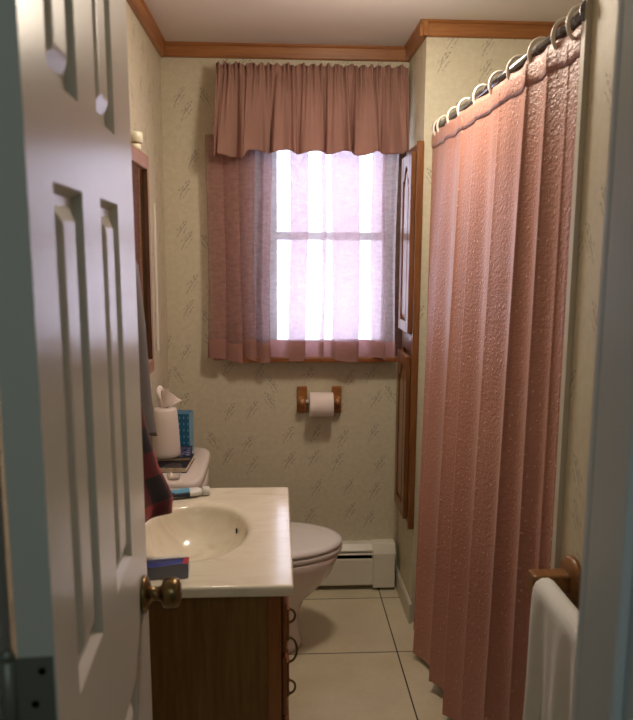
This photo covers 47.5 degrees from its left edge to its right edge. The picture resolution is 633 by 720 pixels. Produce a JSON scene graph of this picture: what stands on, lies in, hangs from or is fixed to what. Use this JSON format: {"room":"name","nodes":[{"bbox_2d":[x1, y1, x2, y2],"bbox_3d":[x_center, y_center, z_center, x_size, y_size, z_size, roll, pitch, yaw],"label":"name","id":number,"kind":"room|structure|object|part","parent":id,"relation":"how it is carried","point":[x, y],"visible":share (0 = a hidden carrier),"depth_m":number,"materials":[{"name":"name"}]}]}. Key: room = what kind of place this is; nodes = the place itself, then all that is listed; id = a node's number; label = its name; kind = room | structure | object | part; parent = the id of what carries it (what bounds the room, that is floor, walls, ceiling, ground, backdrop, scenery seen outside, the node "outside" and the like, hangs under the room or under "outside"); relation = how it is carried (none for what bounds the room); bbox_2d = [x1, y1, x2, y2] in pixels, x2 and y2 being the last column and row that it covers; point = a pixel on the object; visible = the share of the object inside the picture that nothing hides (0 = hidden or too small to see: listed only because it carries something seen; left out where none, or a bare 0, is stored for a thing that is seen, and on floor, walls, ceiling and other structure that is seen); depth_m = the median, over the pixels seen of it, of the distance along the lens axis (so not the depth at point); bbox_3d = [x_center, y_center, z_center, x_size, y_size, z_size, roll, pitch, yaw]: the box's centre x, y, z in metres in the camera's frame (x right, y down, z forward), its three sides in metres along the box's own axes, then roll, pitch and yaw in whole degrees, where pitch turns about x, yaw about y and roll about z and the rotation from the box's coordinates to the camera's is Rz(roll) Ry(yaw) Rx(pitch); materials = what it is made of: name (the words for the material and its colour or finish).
{"room":"bathroom","nodes":[
{"label":"bathroom","id":0,"kind":"room"},
{"bbox_2d":[0,1,168,657],"bbox_3d":[-0.652,0.050,2.025,0.100,2.440,2.614,0,9,-3],"label":"wall","id":1,"kind":"structure","parent":0,"point":[144,62],"depth_m":2.80,"materials":[{"name":"paper"}]},
{"bbox_2d":[131,144,153,373],"bbox_3d":[-0.556,-0.265,2.054,0.096,0.675,0.455,0,9,-3],"label":"medicine cabinet","id":2,"kind":"object","parent":1,"relation":"attached to","point":[140,164],"visible":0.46,"depth_m":2.20,"materials":[{"name":"wood"}]},
{"bbox_2d":[130,130,142,149],"bbox_3d":[-0.537,-0.640,2.102,0.060,0.052,0.060,0,9,-3],"label":"jar","id":3,"kind":"object","parent":2,"relation":"on","point":[136,136],"visible":0.5,"depth_m":2.08,"materials":[{"name":"beige ceramic"}]},
{"bbox_2d":[126,0,165,56],"bbox_3d":[-0.578,-1.120,1.801,0.028,0.057,2.514,0,9,-3],"label":"trim","id":4,"kind":"structure","parent":1,"relation":"attached to","point":[139,8],"depth_m":2.67,"materials":[{"name":"brown wood"}]},
{"bbox_2d":[135,260,172,522],"bbox_3d":[-0.467,0.035,1.715,0.245,0.756,0.303,0,9,-3],"label":"shirt","id":5,"kind":"object","parent":1,"relation":"hanging from","point":[158,497],"visible":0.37,"depth_m":1.70,"materials":[{"name":"red fabric"}]},
{"bbox_2d":[135,260,156,435],"bbox_3d":[-0.484,-0.028,1.726,0.193,0.597,0.250,0,9,-3],"label":"hood","id":6,"kind":"object","parent":5,"relation":"attached to","point":[147,413],"depth_m":1.70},
{"bbox_2d":[153,203,159,350],"bbox_3d":[-0.644,-0.329,2.893,0.010,0.590,0.020,0,9,-3],"label":"cord cover","id":7,"kind":"object","parent":1,"relation":"attached to","point":[154,204],"visible":1,"depth_m":2.88,"materials":[{"name":"white plastic"}]},
{"bbox_2d":[161,57,408,565],"bbox_3d":[0.306,-0.141,3.321,1.952,2.440,0.100,0,9,-3],"label":"wall","id":8,"kind":"structure","parent":0,"point":[338,470],"depth_m":3.29,"materials":[{"name":"paper"}]},
{"bbox_2d":[163,41,409,61],"bbox_3d":[-0.129,-1.308,3.055,1.060,0.057,0.028,0,9,-3],"label":"trim","id":9,"kind":"structure","parent":8,"relation":"attached to","point":[176,49],"depth_m":3.05,"materials":[{"name":"brown wood"}]},
{"bbox_2d":[213,61,408,158],"bbox_3d":[-0.021,-1.037,3.028,0.811,0.392,0.175,0,9,-3],"label":"window valance","id":10,"kind":"object","parent":8,"relation":"attached to","point":[363,110],"visible":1,"depth_m":2.98,"materials":[{"name":"pink fabric"}]},
{"bbox_2d":[297,386,341,412],"bbox_3d":[0.014,0.184,3.269,0.204,0.124,0.069,0,9,-3],"label":"toilet paper holder","id":11,"kind":"object","parent":8,"relation":"attached to","point":[302,400],"visible":0.9,"depth_m":3.28,"materials":[{"name":"brown wood"}]},
{"bbox_3d":[-0.065,0.186,3.257,0.040,0.040,0.054,0,9,-3],"label":"post","id":12,"kind":"part","parent":11,"relation":"part of","materials":[{"name":"brown wood"}]},
{"bbox_2d":[309,392,333,416],"bbox_3d":[0.021,0.200,3.246,0.108,0.109,0.110,0,9,-3],"label":"toilet paper roll","id":13,"kind":"object","parent":11,"relation":"on","point":[320,403],"visible":0.98,"depth_m":3.20,"materials":[{"name":"white paper"}]},
{"bbox_3d":[0.094,0.185,3.266,0.040,0.040,0.054,0,9,-3],"label":"post","id":14,"kind":"part","parent":11,"relation":"part of","materials":[{"name":"brown wood"}]},
{"bbox_2d":[243,150,405,362],"bbox_3d":[0.022,-0.533,3.208,0.741,1.074,0.175,0,9,-3],"label":"window","id":15,"kind":"structure","parent":8,"relation":"in","point":[395,229],"depth_m":3.21,"materials":[{"name":"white wood"}]},
{"bbox_2d":[205,135,398,362],"bbox_3d":[-0.060,-0.472,3.138,0.840,0.974,0.060,0,9,-3],"label":"window curtain","id":16,"kind":"object","parent":15,"relation":"hanging from","point":[349,350],"visible":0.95,"depth_m":3.15,"materials":[{"name":"pink fabric"}]},
{"bbox_3d":[0.006,-0.005,3.237,0.709,0.022,0.075,0,9,-3],"label":"sill","id":17,"kind":"part","parent":15,"relation":"part of","materials":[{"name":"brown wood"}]},
{"bbox_3d":[0.061,-0.769,3.238,0.532,0.455,0.030,0,9,-3],"label":"sash","id":18,"kind":"part","parent":15,"relation":"part of","materials":[{"name":"white wood"}]},
{"bbox_3d":[0.060,-0.316,3.271,0.532,0.520,0.030,0,9,-3],"label":"sash","id":19,"kind":"part","parent":15,"relation":"part of","materials":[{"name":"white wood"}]},
{"bbox_2d":[319,539,395,587],"bbox_3d":[-0.149,0.962,3.375,1.036,0.214,0.076,0,9,-3],"label":"baseboard heater","id":20,"kind":"object","parent":8,"relation":"attached to","point":[358,562],"visible":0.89,"depth_m":3.37,"materials":[{"name":"white metal"}]},
{"bbox_3d":[-0.197,0.961,3.404,0.943,0.188,0.012,0,9,-3],"label":"plate","id":21,"kind":"part","parent":20,"relation":"part of","materials":[{"name":"metal"}]},
{"bbox_2d":[144,0,582,45],"bbox_3d":[0.333,-1.179,1.831,2.052,0.060,2.734,0,9,-3],"label":"ceiling","id":22,"kind":"structure","parent":0,"point":[322,22],"depth_m":2.68,"materials":[{"name":"paint"}]},
{"bbox_2d":[289,585,452,719],"bbox_3d":[0.319,1.288,2.205,2.052,0.050,2.734,0,9,-3],"label":"floor","id":23,"kind":"structure","parent":0,"point":[355,659],"depth_m":2.79,"materials":[{"name":"beige tile"}]},
{"bbox_2d":[148,596,297,719],"bbox_3d":[-0.330,0.889,2.094,0.542,0.765,0.666,0,9,-3],"label":"vanity cabinet","id":24,"kind":"object","parent":23,"relation":"on","point":[226,658],"visible":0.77,"depth_m":1.74,"materials":[{"name":"brown wood"}]},
{"bbox_2d":[145,487,293,597],"bbox_3d":[-0.336,0.496,2.033,0.527,0.210,0.717,0,9,-3],"label":"countertop","id":25,"kind":"structure","parent":24,"relation":"on","point":[236,542],"depth_m":2.10,"materials":[{"name":"stone"}]},
{"bbox_2d":[147,555,188,579],"bbox_3d":[-0.377,0.501,1.742,0.135,0.034,0.058,-1,9,-7],"label":"box","id":26,"kind":"object","parent":25,"relation":"on","point":[163,567],"visible":0.67,"depth_m":1.72,"materials":[{"name":"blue cardboard"}]},
{"bbox_2d":[171,486,209,496],"bbox_3d":[-0.420,0.421,2.291,0.159,0.030,0.058,-2,9,-15],"label":"toothpaste tube","id":27,"kind":"object","parent":25,"relation":"on","point":[193,491],"visible":0.74,"depth_m":2.28,"materials":[{"name":"plastic"}]},
{"bbox_3d":[-0.114,0.887,2.115,0.020,0.765,0.647,0,9,-3],"label":"frame","id":28,"kind":"part","parent":24,"relation":"part of","materials":[{"name":"brown wood"}]},
{"bbox_3d":[-0.086,1.026,1.973,0.018,0.293,0.293,0,9,-3],"label":"drawer","id":29,"kind":"part","parent":24,"relation":"part of","materials":[{"name":"brown wood"}]},
{"bbox_3d":[-0.084,0.792,1.938,0.018,0.155,0.293,0,9,-3],"label":"drawer","id":30,"kind":"part","parent":24,"relation":"part of","materials":[{"name":"brown wood"}]},
{"bbox_3d":[-0.083,0.640,1.914,0.018,0.130,0.293,0,9,-3],"label":"drawer","id":31,"kind":"part","parent":24,"relation":"part of","materials":[{"name":"brown wood"}]},
{"bbox_3d":[-0.066,0.862,1.900,0.025,0.056,0.018,0,9,-3],"label":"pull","id":32,"kind":"part","parent":24,"relation":"part of","materials":[{"name":"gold metal"}]},
{"bbox_3d":[-0.063,0.758,1.884,0.029,0.086,0.018,0,9,-3],"label":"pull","id":33,"kind":"part","parent":24,"relation":"part of","materials":[{"name":"gold metal"}]},
{"bbox_3d":[-0.065,0.664,1.870,0.025,0.054,0.018,0,9,-3],"label":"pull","id":34,"kind":"part","parent":24,"relation":"part of","materials":[{"name":"gold metal"}]},
{"bbox_2d":[163,447,342,653],"bbox_3d":[-0.270,0.776,2.860,0.747,0.760,0.484,0,9,-3],"label":"toilet","id":35,"kind":"object","parent":23,"relation":"on","point":[315,548],"visible":0.3,"depth_m":2.77,"materials":[{"name":"white ceramic"}]},
{"bbox_2d":[157,453,194,472],"bbox_3d":[-0.550,0.394,2.755,0.138,0.022,0.184,0,9,0],"label":"book","id":36,"kind":"object","parent":35,"relation":"on","point":[172,465],"visible":0.57,"depth_m":2.68,"materials":[{"name":"black paper"}]},
{"bbox_2d":[157,446,192,460],"bbox_3d":[-0.555,0.365,2.821,0.129,0.013,0.170,-1,9,-7],"label":"magazine","id":37,"kind":"object","parent":36,"relation":"on","point":[186,451],"visible":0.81,"depth_m":2.76,"materials":[{"name":"purple paper"}]},
{"bbox_2d":[152,385,184,458],"bbox_3d":[-0.576,0.233,2.752,0.114,0.270,0.122,-6,11,-38],"label":"holder","id":38,"kind":"object","parent":37,"relation":"on","point":[166,445],"visible":0.98,"depth_m":2.72,"materials":[{"name":"white ceramic"}]},
{"bbox_2d":[152,406,180,458],"bbox_3d":[-0.578,0.273,2.760,0.112,0.188,0.118,0,9,-3],"label":"canister","id":39,"kind":"object","parent":38,"relation":"on","point":[166,445],"depth_m":2.72,"materials":[{"name":"white ceramic"}]},
{"bbox_2d":[180,448,190,456],"bbox_3d":[-0.513,0.360,2.818,0.036,0.001,0.124,-1,9,-7],"label":"print","id":40,"kind":"object","parent":37,"relation":"on","point":[185,452],"depth_m":2.81},
{"bbox_2d":[177,410,193,450],"bbox_3d":[-0.543,0.293,2.940,0.067,0.165,0.076,1,9,3],"label":"tissue box","id":41,"kind":"object","parent":35,"relation":"on","point":[185,417],"visible":0.56,"depth_m":2.90,"materials":[{"name":"blue cardboard"}]},
{"bbox_3d":[-0.532,0.419,2.792,0.217,0.038,0.484,0,9,-3],"label":"tank lid","id":42,"kind":"part","parent":35,"relation":"part of","materials":[{"name":"white ceramic"}]},
{"bbox_3d":[-0.535,0.611,2.821,0.200,0.355,0.464,0,9,-3],"label":"tank","id":43,"kind":"part","parent":35,"relation":"part of","materials":[{"name":"white ceramic"}]},
{"bbox_3d":[-0.185,0.951,2.892,0.546,0.405,0.372,0,9,-3],"label":"bowl","id":44,"kind":"part","parent":35,"relation":"part of","materials":[{"name":"white ceramic"}]},
{"bbox_3d":[-0.149,0.736,2.861,0.505,0.021,0.380,0,9,-3],"label":"seat","id":45,"kind":"part","parent":35,"relation":"part of","materials":[{"name":"white plastic"}]},
{"bbox_3d":[-0.149,0.710,2.857,0.507,0.026,0.382,0,9,-3],"label":"lid","id":46,"kind":"part","parent":35,"relation":"part of","materials":[{"name":"white plastic"}]},
{"bbox_2d":[397,37,542,621],"bbox_3d":[0.802,-0.107,3.116,0.800,2.440,0.368,0,9,-3],"label":"wall","id":47,"kind":"structure","parent":0,"point":[443,72],"depth_m":2.79,"materials":[{"name":"paper"}]},
{"bbox_2d":[395,566,411,623],"bbox_3d":[0.390,1.057,3.265,0.012,0.090,0.380,0,9,-3],"label":"baseboard","id":48,"kind":"structure","parent":47,"relation":"attached to","point":[406,603],"depth_m":3.21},
{"bbox_2d":[394,141,423,528],"bbox_3d":[0.385,-0.090,3.040,0.041,1.577,0.282,0,9,-3],"label":"linen cabinet","id":49,"kind":"object","parent":47,"relation":"attached to","point":[413,162],"visible":1,"depth_m":2.96,"materials":[{"name":"brown wood"}]},
{"bbox_3d":[0.371,0.313,3.115,0.015,0.613,0.148,0,9,-3],"label":"raised panel","id":50,"kind":"part","parent":49,"relation":"part of","materials":[{"name":"brown wood"}]},
{"bbox_3d":[0.371,0.313,3.115,0.019,0.695,0.230,0,9,-3],"label":"door","id":51,"kind":"part","parent":49,"relation":"part of","materials":[{"name":"brown wood"}]},
{"bbox_3d":[0.375,-0.480,2.994,0.015,0.638,0.148,0,9,-3],"label":"raised panel","id":52,"kind":"part","parent":49,"relation":"part of","materials":[{"name":"brown wood"}]},
{"bbox_3d":[0.375,-0.480,2.994,0.019,0.720,0.230,0,9,-3],"label":"door","id":53,"kind":"part","parent":49,"relation":"part of","materials":[{"name":"brown wood"}]},
{"bbox_3d":[0.395,-0.091,3.046,0.020,1.565,0.270,0,9,-3],"label":"frame","id":54,"kind":"part","parent":49,"relation":"part of","materials":[{"name":"brown wood"}]},
{"bbox_3d":[0.399,-0.070,2.910,0.026,1.577,0.018,0,9,-3],"label":"trim","id":55,"kind":"part","parent":49,"relation":"part of","materials":[{"name":"brown wood"}]},
{"bbox_2d":[404,19,427,61],"bbox_3d":[0.396,-1.282,2.902,0.028,0.057,0.396,0,9,-3],"label":"trim","id":56,"kind":"structure","parent":47,"relation":"attached to","point":[414,42],"depth_m":2.87,"materials":[{"name":"brown wood"}]},
{"bbox_2d":[419,19,573,39],"bbox_3d":[0.801,-1.255,2.742,0.820,0.057,0.028,0,9,-3],"label":"trim","id":57,"kind":"structure","parent":47,"relation":"attached to","point":[441,28],"depth_m":2.73,"materials":[{"name":"brown wood"}]},
{"bbox_2d":[432,0,585,131],"bbox_3d":[0.512,-0.795,2.108,0.056,0.056,1.386,0,9,-3],"label":"shower rod","id":58,"kind":"object","parent":47,"relation":"attached to","point":[576,20],"visible":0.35,"depth_m":1.76,"materials":[{"name":"silver metal"}]},
{"bbox_2d":[432,118,443,135],"bbox_3d":[0.472,-0.879,2.729,0.065,0.076,0.012,1,9,5],"label":"curtain ring","id":59,"kind":"object","parent":58,"relation":"hanging from","point":[435,122],"visible":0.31,"depth_m":2.73,"materials":[{"name":"white plastic"}]},
{"bbox_2d":[413,25,581,719],"bbox_3d":[0.452,0.218,2.258,0.084,2.006,1.354,0,9,-4],"label":"shower curtain","id":60,"kind":"object","parent":59,"relation":"hanging from","point":[502,177],"visible":0.99,"depth_m":1.97,"materials":[{"name":"pink fabric"}]},
{"bbox_2d":[436,115,445,131],"bbox_3d":[0.476,-0.869,2.665,0.065,0.076,0.012,2,9,10],"label":"curtain ring","id":61,"kind":"object","parent":58,"relation":"hanging from","point":[442,116],"visible":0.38,"depth_m":2.67,"materials":[{"name":"white plastic"}]},
{"bbox_2d":[446,106,456,123],"bbox_3d":[0.484,-0.845,2.507,0.065,0.076,0.012,0,9,-4],"label":"curtain ring","id":62,"kind":"object","parent":58,"relation":"hanging from","point":[453,107],"visible":0.41,"depth_m":2.50,"materials":[{"name":"white plastic"}]},
{"bbox_2d":[457,97,469,115],"bbox_3d":[0.492,-0.823,2.359,0.065,0.076,0.012,2,9,12],"label":"curtain ring","id":63,"kind":"object","parent":58,"relation":"hanging from","point":[465,98],"visible":0.43,"depth_m":2.36,"materials":[{"name":"white plastic"}]},
{"bbox_2d":[472,84,486,105],"bbox_3d":[0.502,-0.794,2.171,0.065,0.076,0.012,0,9,-1],"label":"curtain ring","id":64,"kind":"object","parent":58,"relation":"hanging from","point":[480,85],"visible":0.31,"depth_m":2.17,"materials":[{"name":"white plastic"}]},
{"bbox_2d":[488,70,503,94],"bbox_3d":[0.511,-0.769,2.008,0.065,0.076,0.012,1,9,4],"label":"curtain ring","id":65,"kind":"object","parent":58,"relation":"hanging from","point":[498,71],"visible":0.43,"depth_m":2.01,"materials":[{"name":"white plastic"}]},
{"bbox_2d":[506,55,523,79],"bbox_3d":[0.520,-0.745,1.849,0.065,0.076,0.012,2,9,12],"label":"curtain ring","id":66,"kind":"object","parent":58,"relation":"hanging from","point":[512,59],"visible":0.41,"depth_m":1.85,"materials":[{"name":"white plastic"}]},
{"bbox_2d":[527,36,546,63],"bbox_3d":[0.528,-0.721,1.692,0.065,0.076,0.012,0,9,0],"label":"curtain ring","id":67,"kind":"object","parent":58,"relation":"hanging from","point":[535,40],"visible":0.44,"depth_m":1.69,"materials":[{"name":"white plastic"}]},
{"bbox_2d":[551,16,572,49],"bbox_3d":[0.536,-0.699,1.544,0.065,0.076,0.012,2,9,13],"label":"curtain ring","id":68,"kind":"object","parent":58,"relation":"hanging from","point":[554,44],"visible":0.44,"depth_m":1.55,"materials":[{"name":"white plastic"}]},
{"bbox_2d":[566,3,581,40],"bbox_3d":[0.541,-0.687,1.465,0.065,0.076,0.012,1,9,2],"label":"curtain ring","id":69,"kind":"object","parent":58,"relation":"hanging from","point":[572,37],"visible":0.36,"depth_m":1.46,"materials":[{"name":"white plastic"}]},
{"bbox_2d":[560,0,617,610],"bbox_3d":[0.978,0.185,1.195,0.840,2.440,0.760,0,9,-3],"label":"wall","id":70,"kind":"structure","parent":0,"point":[604,16],"depth_m":1.44,"materials":[{"name":"paper"}]},
{"bbox_2d":[527,555,580,608],"bbox_3d":[0.509,0.507,1.236,0.094,0.108,0.663,0,9,-3],"label":"towel bar","id":71,"kind":"object","parent":70,"relation":"attached to","point":[567,577],"visible":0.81,"depth_m":1.49,"materials":[{"name":"brown wood"}]},
{"bbox_3d":[0.487,0.465,1.510,0.080,0.042,0.040,0,9,-3],"label":"post","id":72,"kind":"part","parent":71,"relation":"part of","materials":[{"name":"brown wood"}]},
{"bbox_2d":[523,578,578,719],"bbox_3d":[0.475,0.747,1.300,0.072,0.546,0.445,0,9,-3],"label":"hand towel","id":73,"kind":"object","parent":71,"relation":"hanging from","point":[553,625],"visible":0.62,"depth_m":1.39,"materials":[{"name":"white fabric"}]},
{"bbox_3d":[0.532,0.466,1.512,0.017,0.108,0.108,0,9,-3],"label":"plate","id":74,"kind":"part","parent":71,"relation":"part of","materials":[{"name":"brown wood"}]},
{"bbox_2d":[551,0,592,568],"bbox_3d":[0.534,0.130,1.550,0.016,2.439,0.020,0,9,-3],"label":"trim","id":75,"kind":"structure","parent":70,"relation":"attached to","point":[587,24],"depth_m":1.50,"materials":[{"name":"white paint"}]},
{"bbox_3d":[-0.037,0.254,0.705,3.000,2.440,0.120,0,9,-3],"label":"wall","id":76,"kind":"structure","parent":0,"visible":0},
{"bbox_2d":[0,470,11,719],"bbox_3d":[-0.350,0.388,0.707,0.064,2.170,0.153,0,9,-3],"label":"trim","id":77,"kind":"structure","parent":76,"relation":"attached to","point":[5,633],"depth_m":0.74,"materials":[{"name":"white paint"}]},
{"bbox_2d":[0,0,181,719],"bbox_3d":[-0.296,0.383,1.004,0.168,2.068,0.622,-1,9,-5],"label":"door","id":78,"kind":"structure","parent":76,"relation":"in","point":[70,399],"depth_m":0.78,"materials":[{"name":"paint"}]},
{"bbox_3d":[-0.269,0.407,1.255,0.067,0.066,0.066,-1,9,-5],"label":"knob","id":79,"kind":"part","parent":78,"relation":"part of","materials":[{"name":"gold metal"}]},
{"bbox_2d":[572,0,632,719],"bbox_3d":[0.322,0.387,0.744,0.078,2.170,0.155,0,9,-3],"label":"trim","id":80,"kind":"structure","parent":76,"relation":"attached to","point":[603,679],"depth_m":0.70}
]}

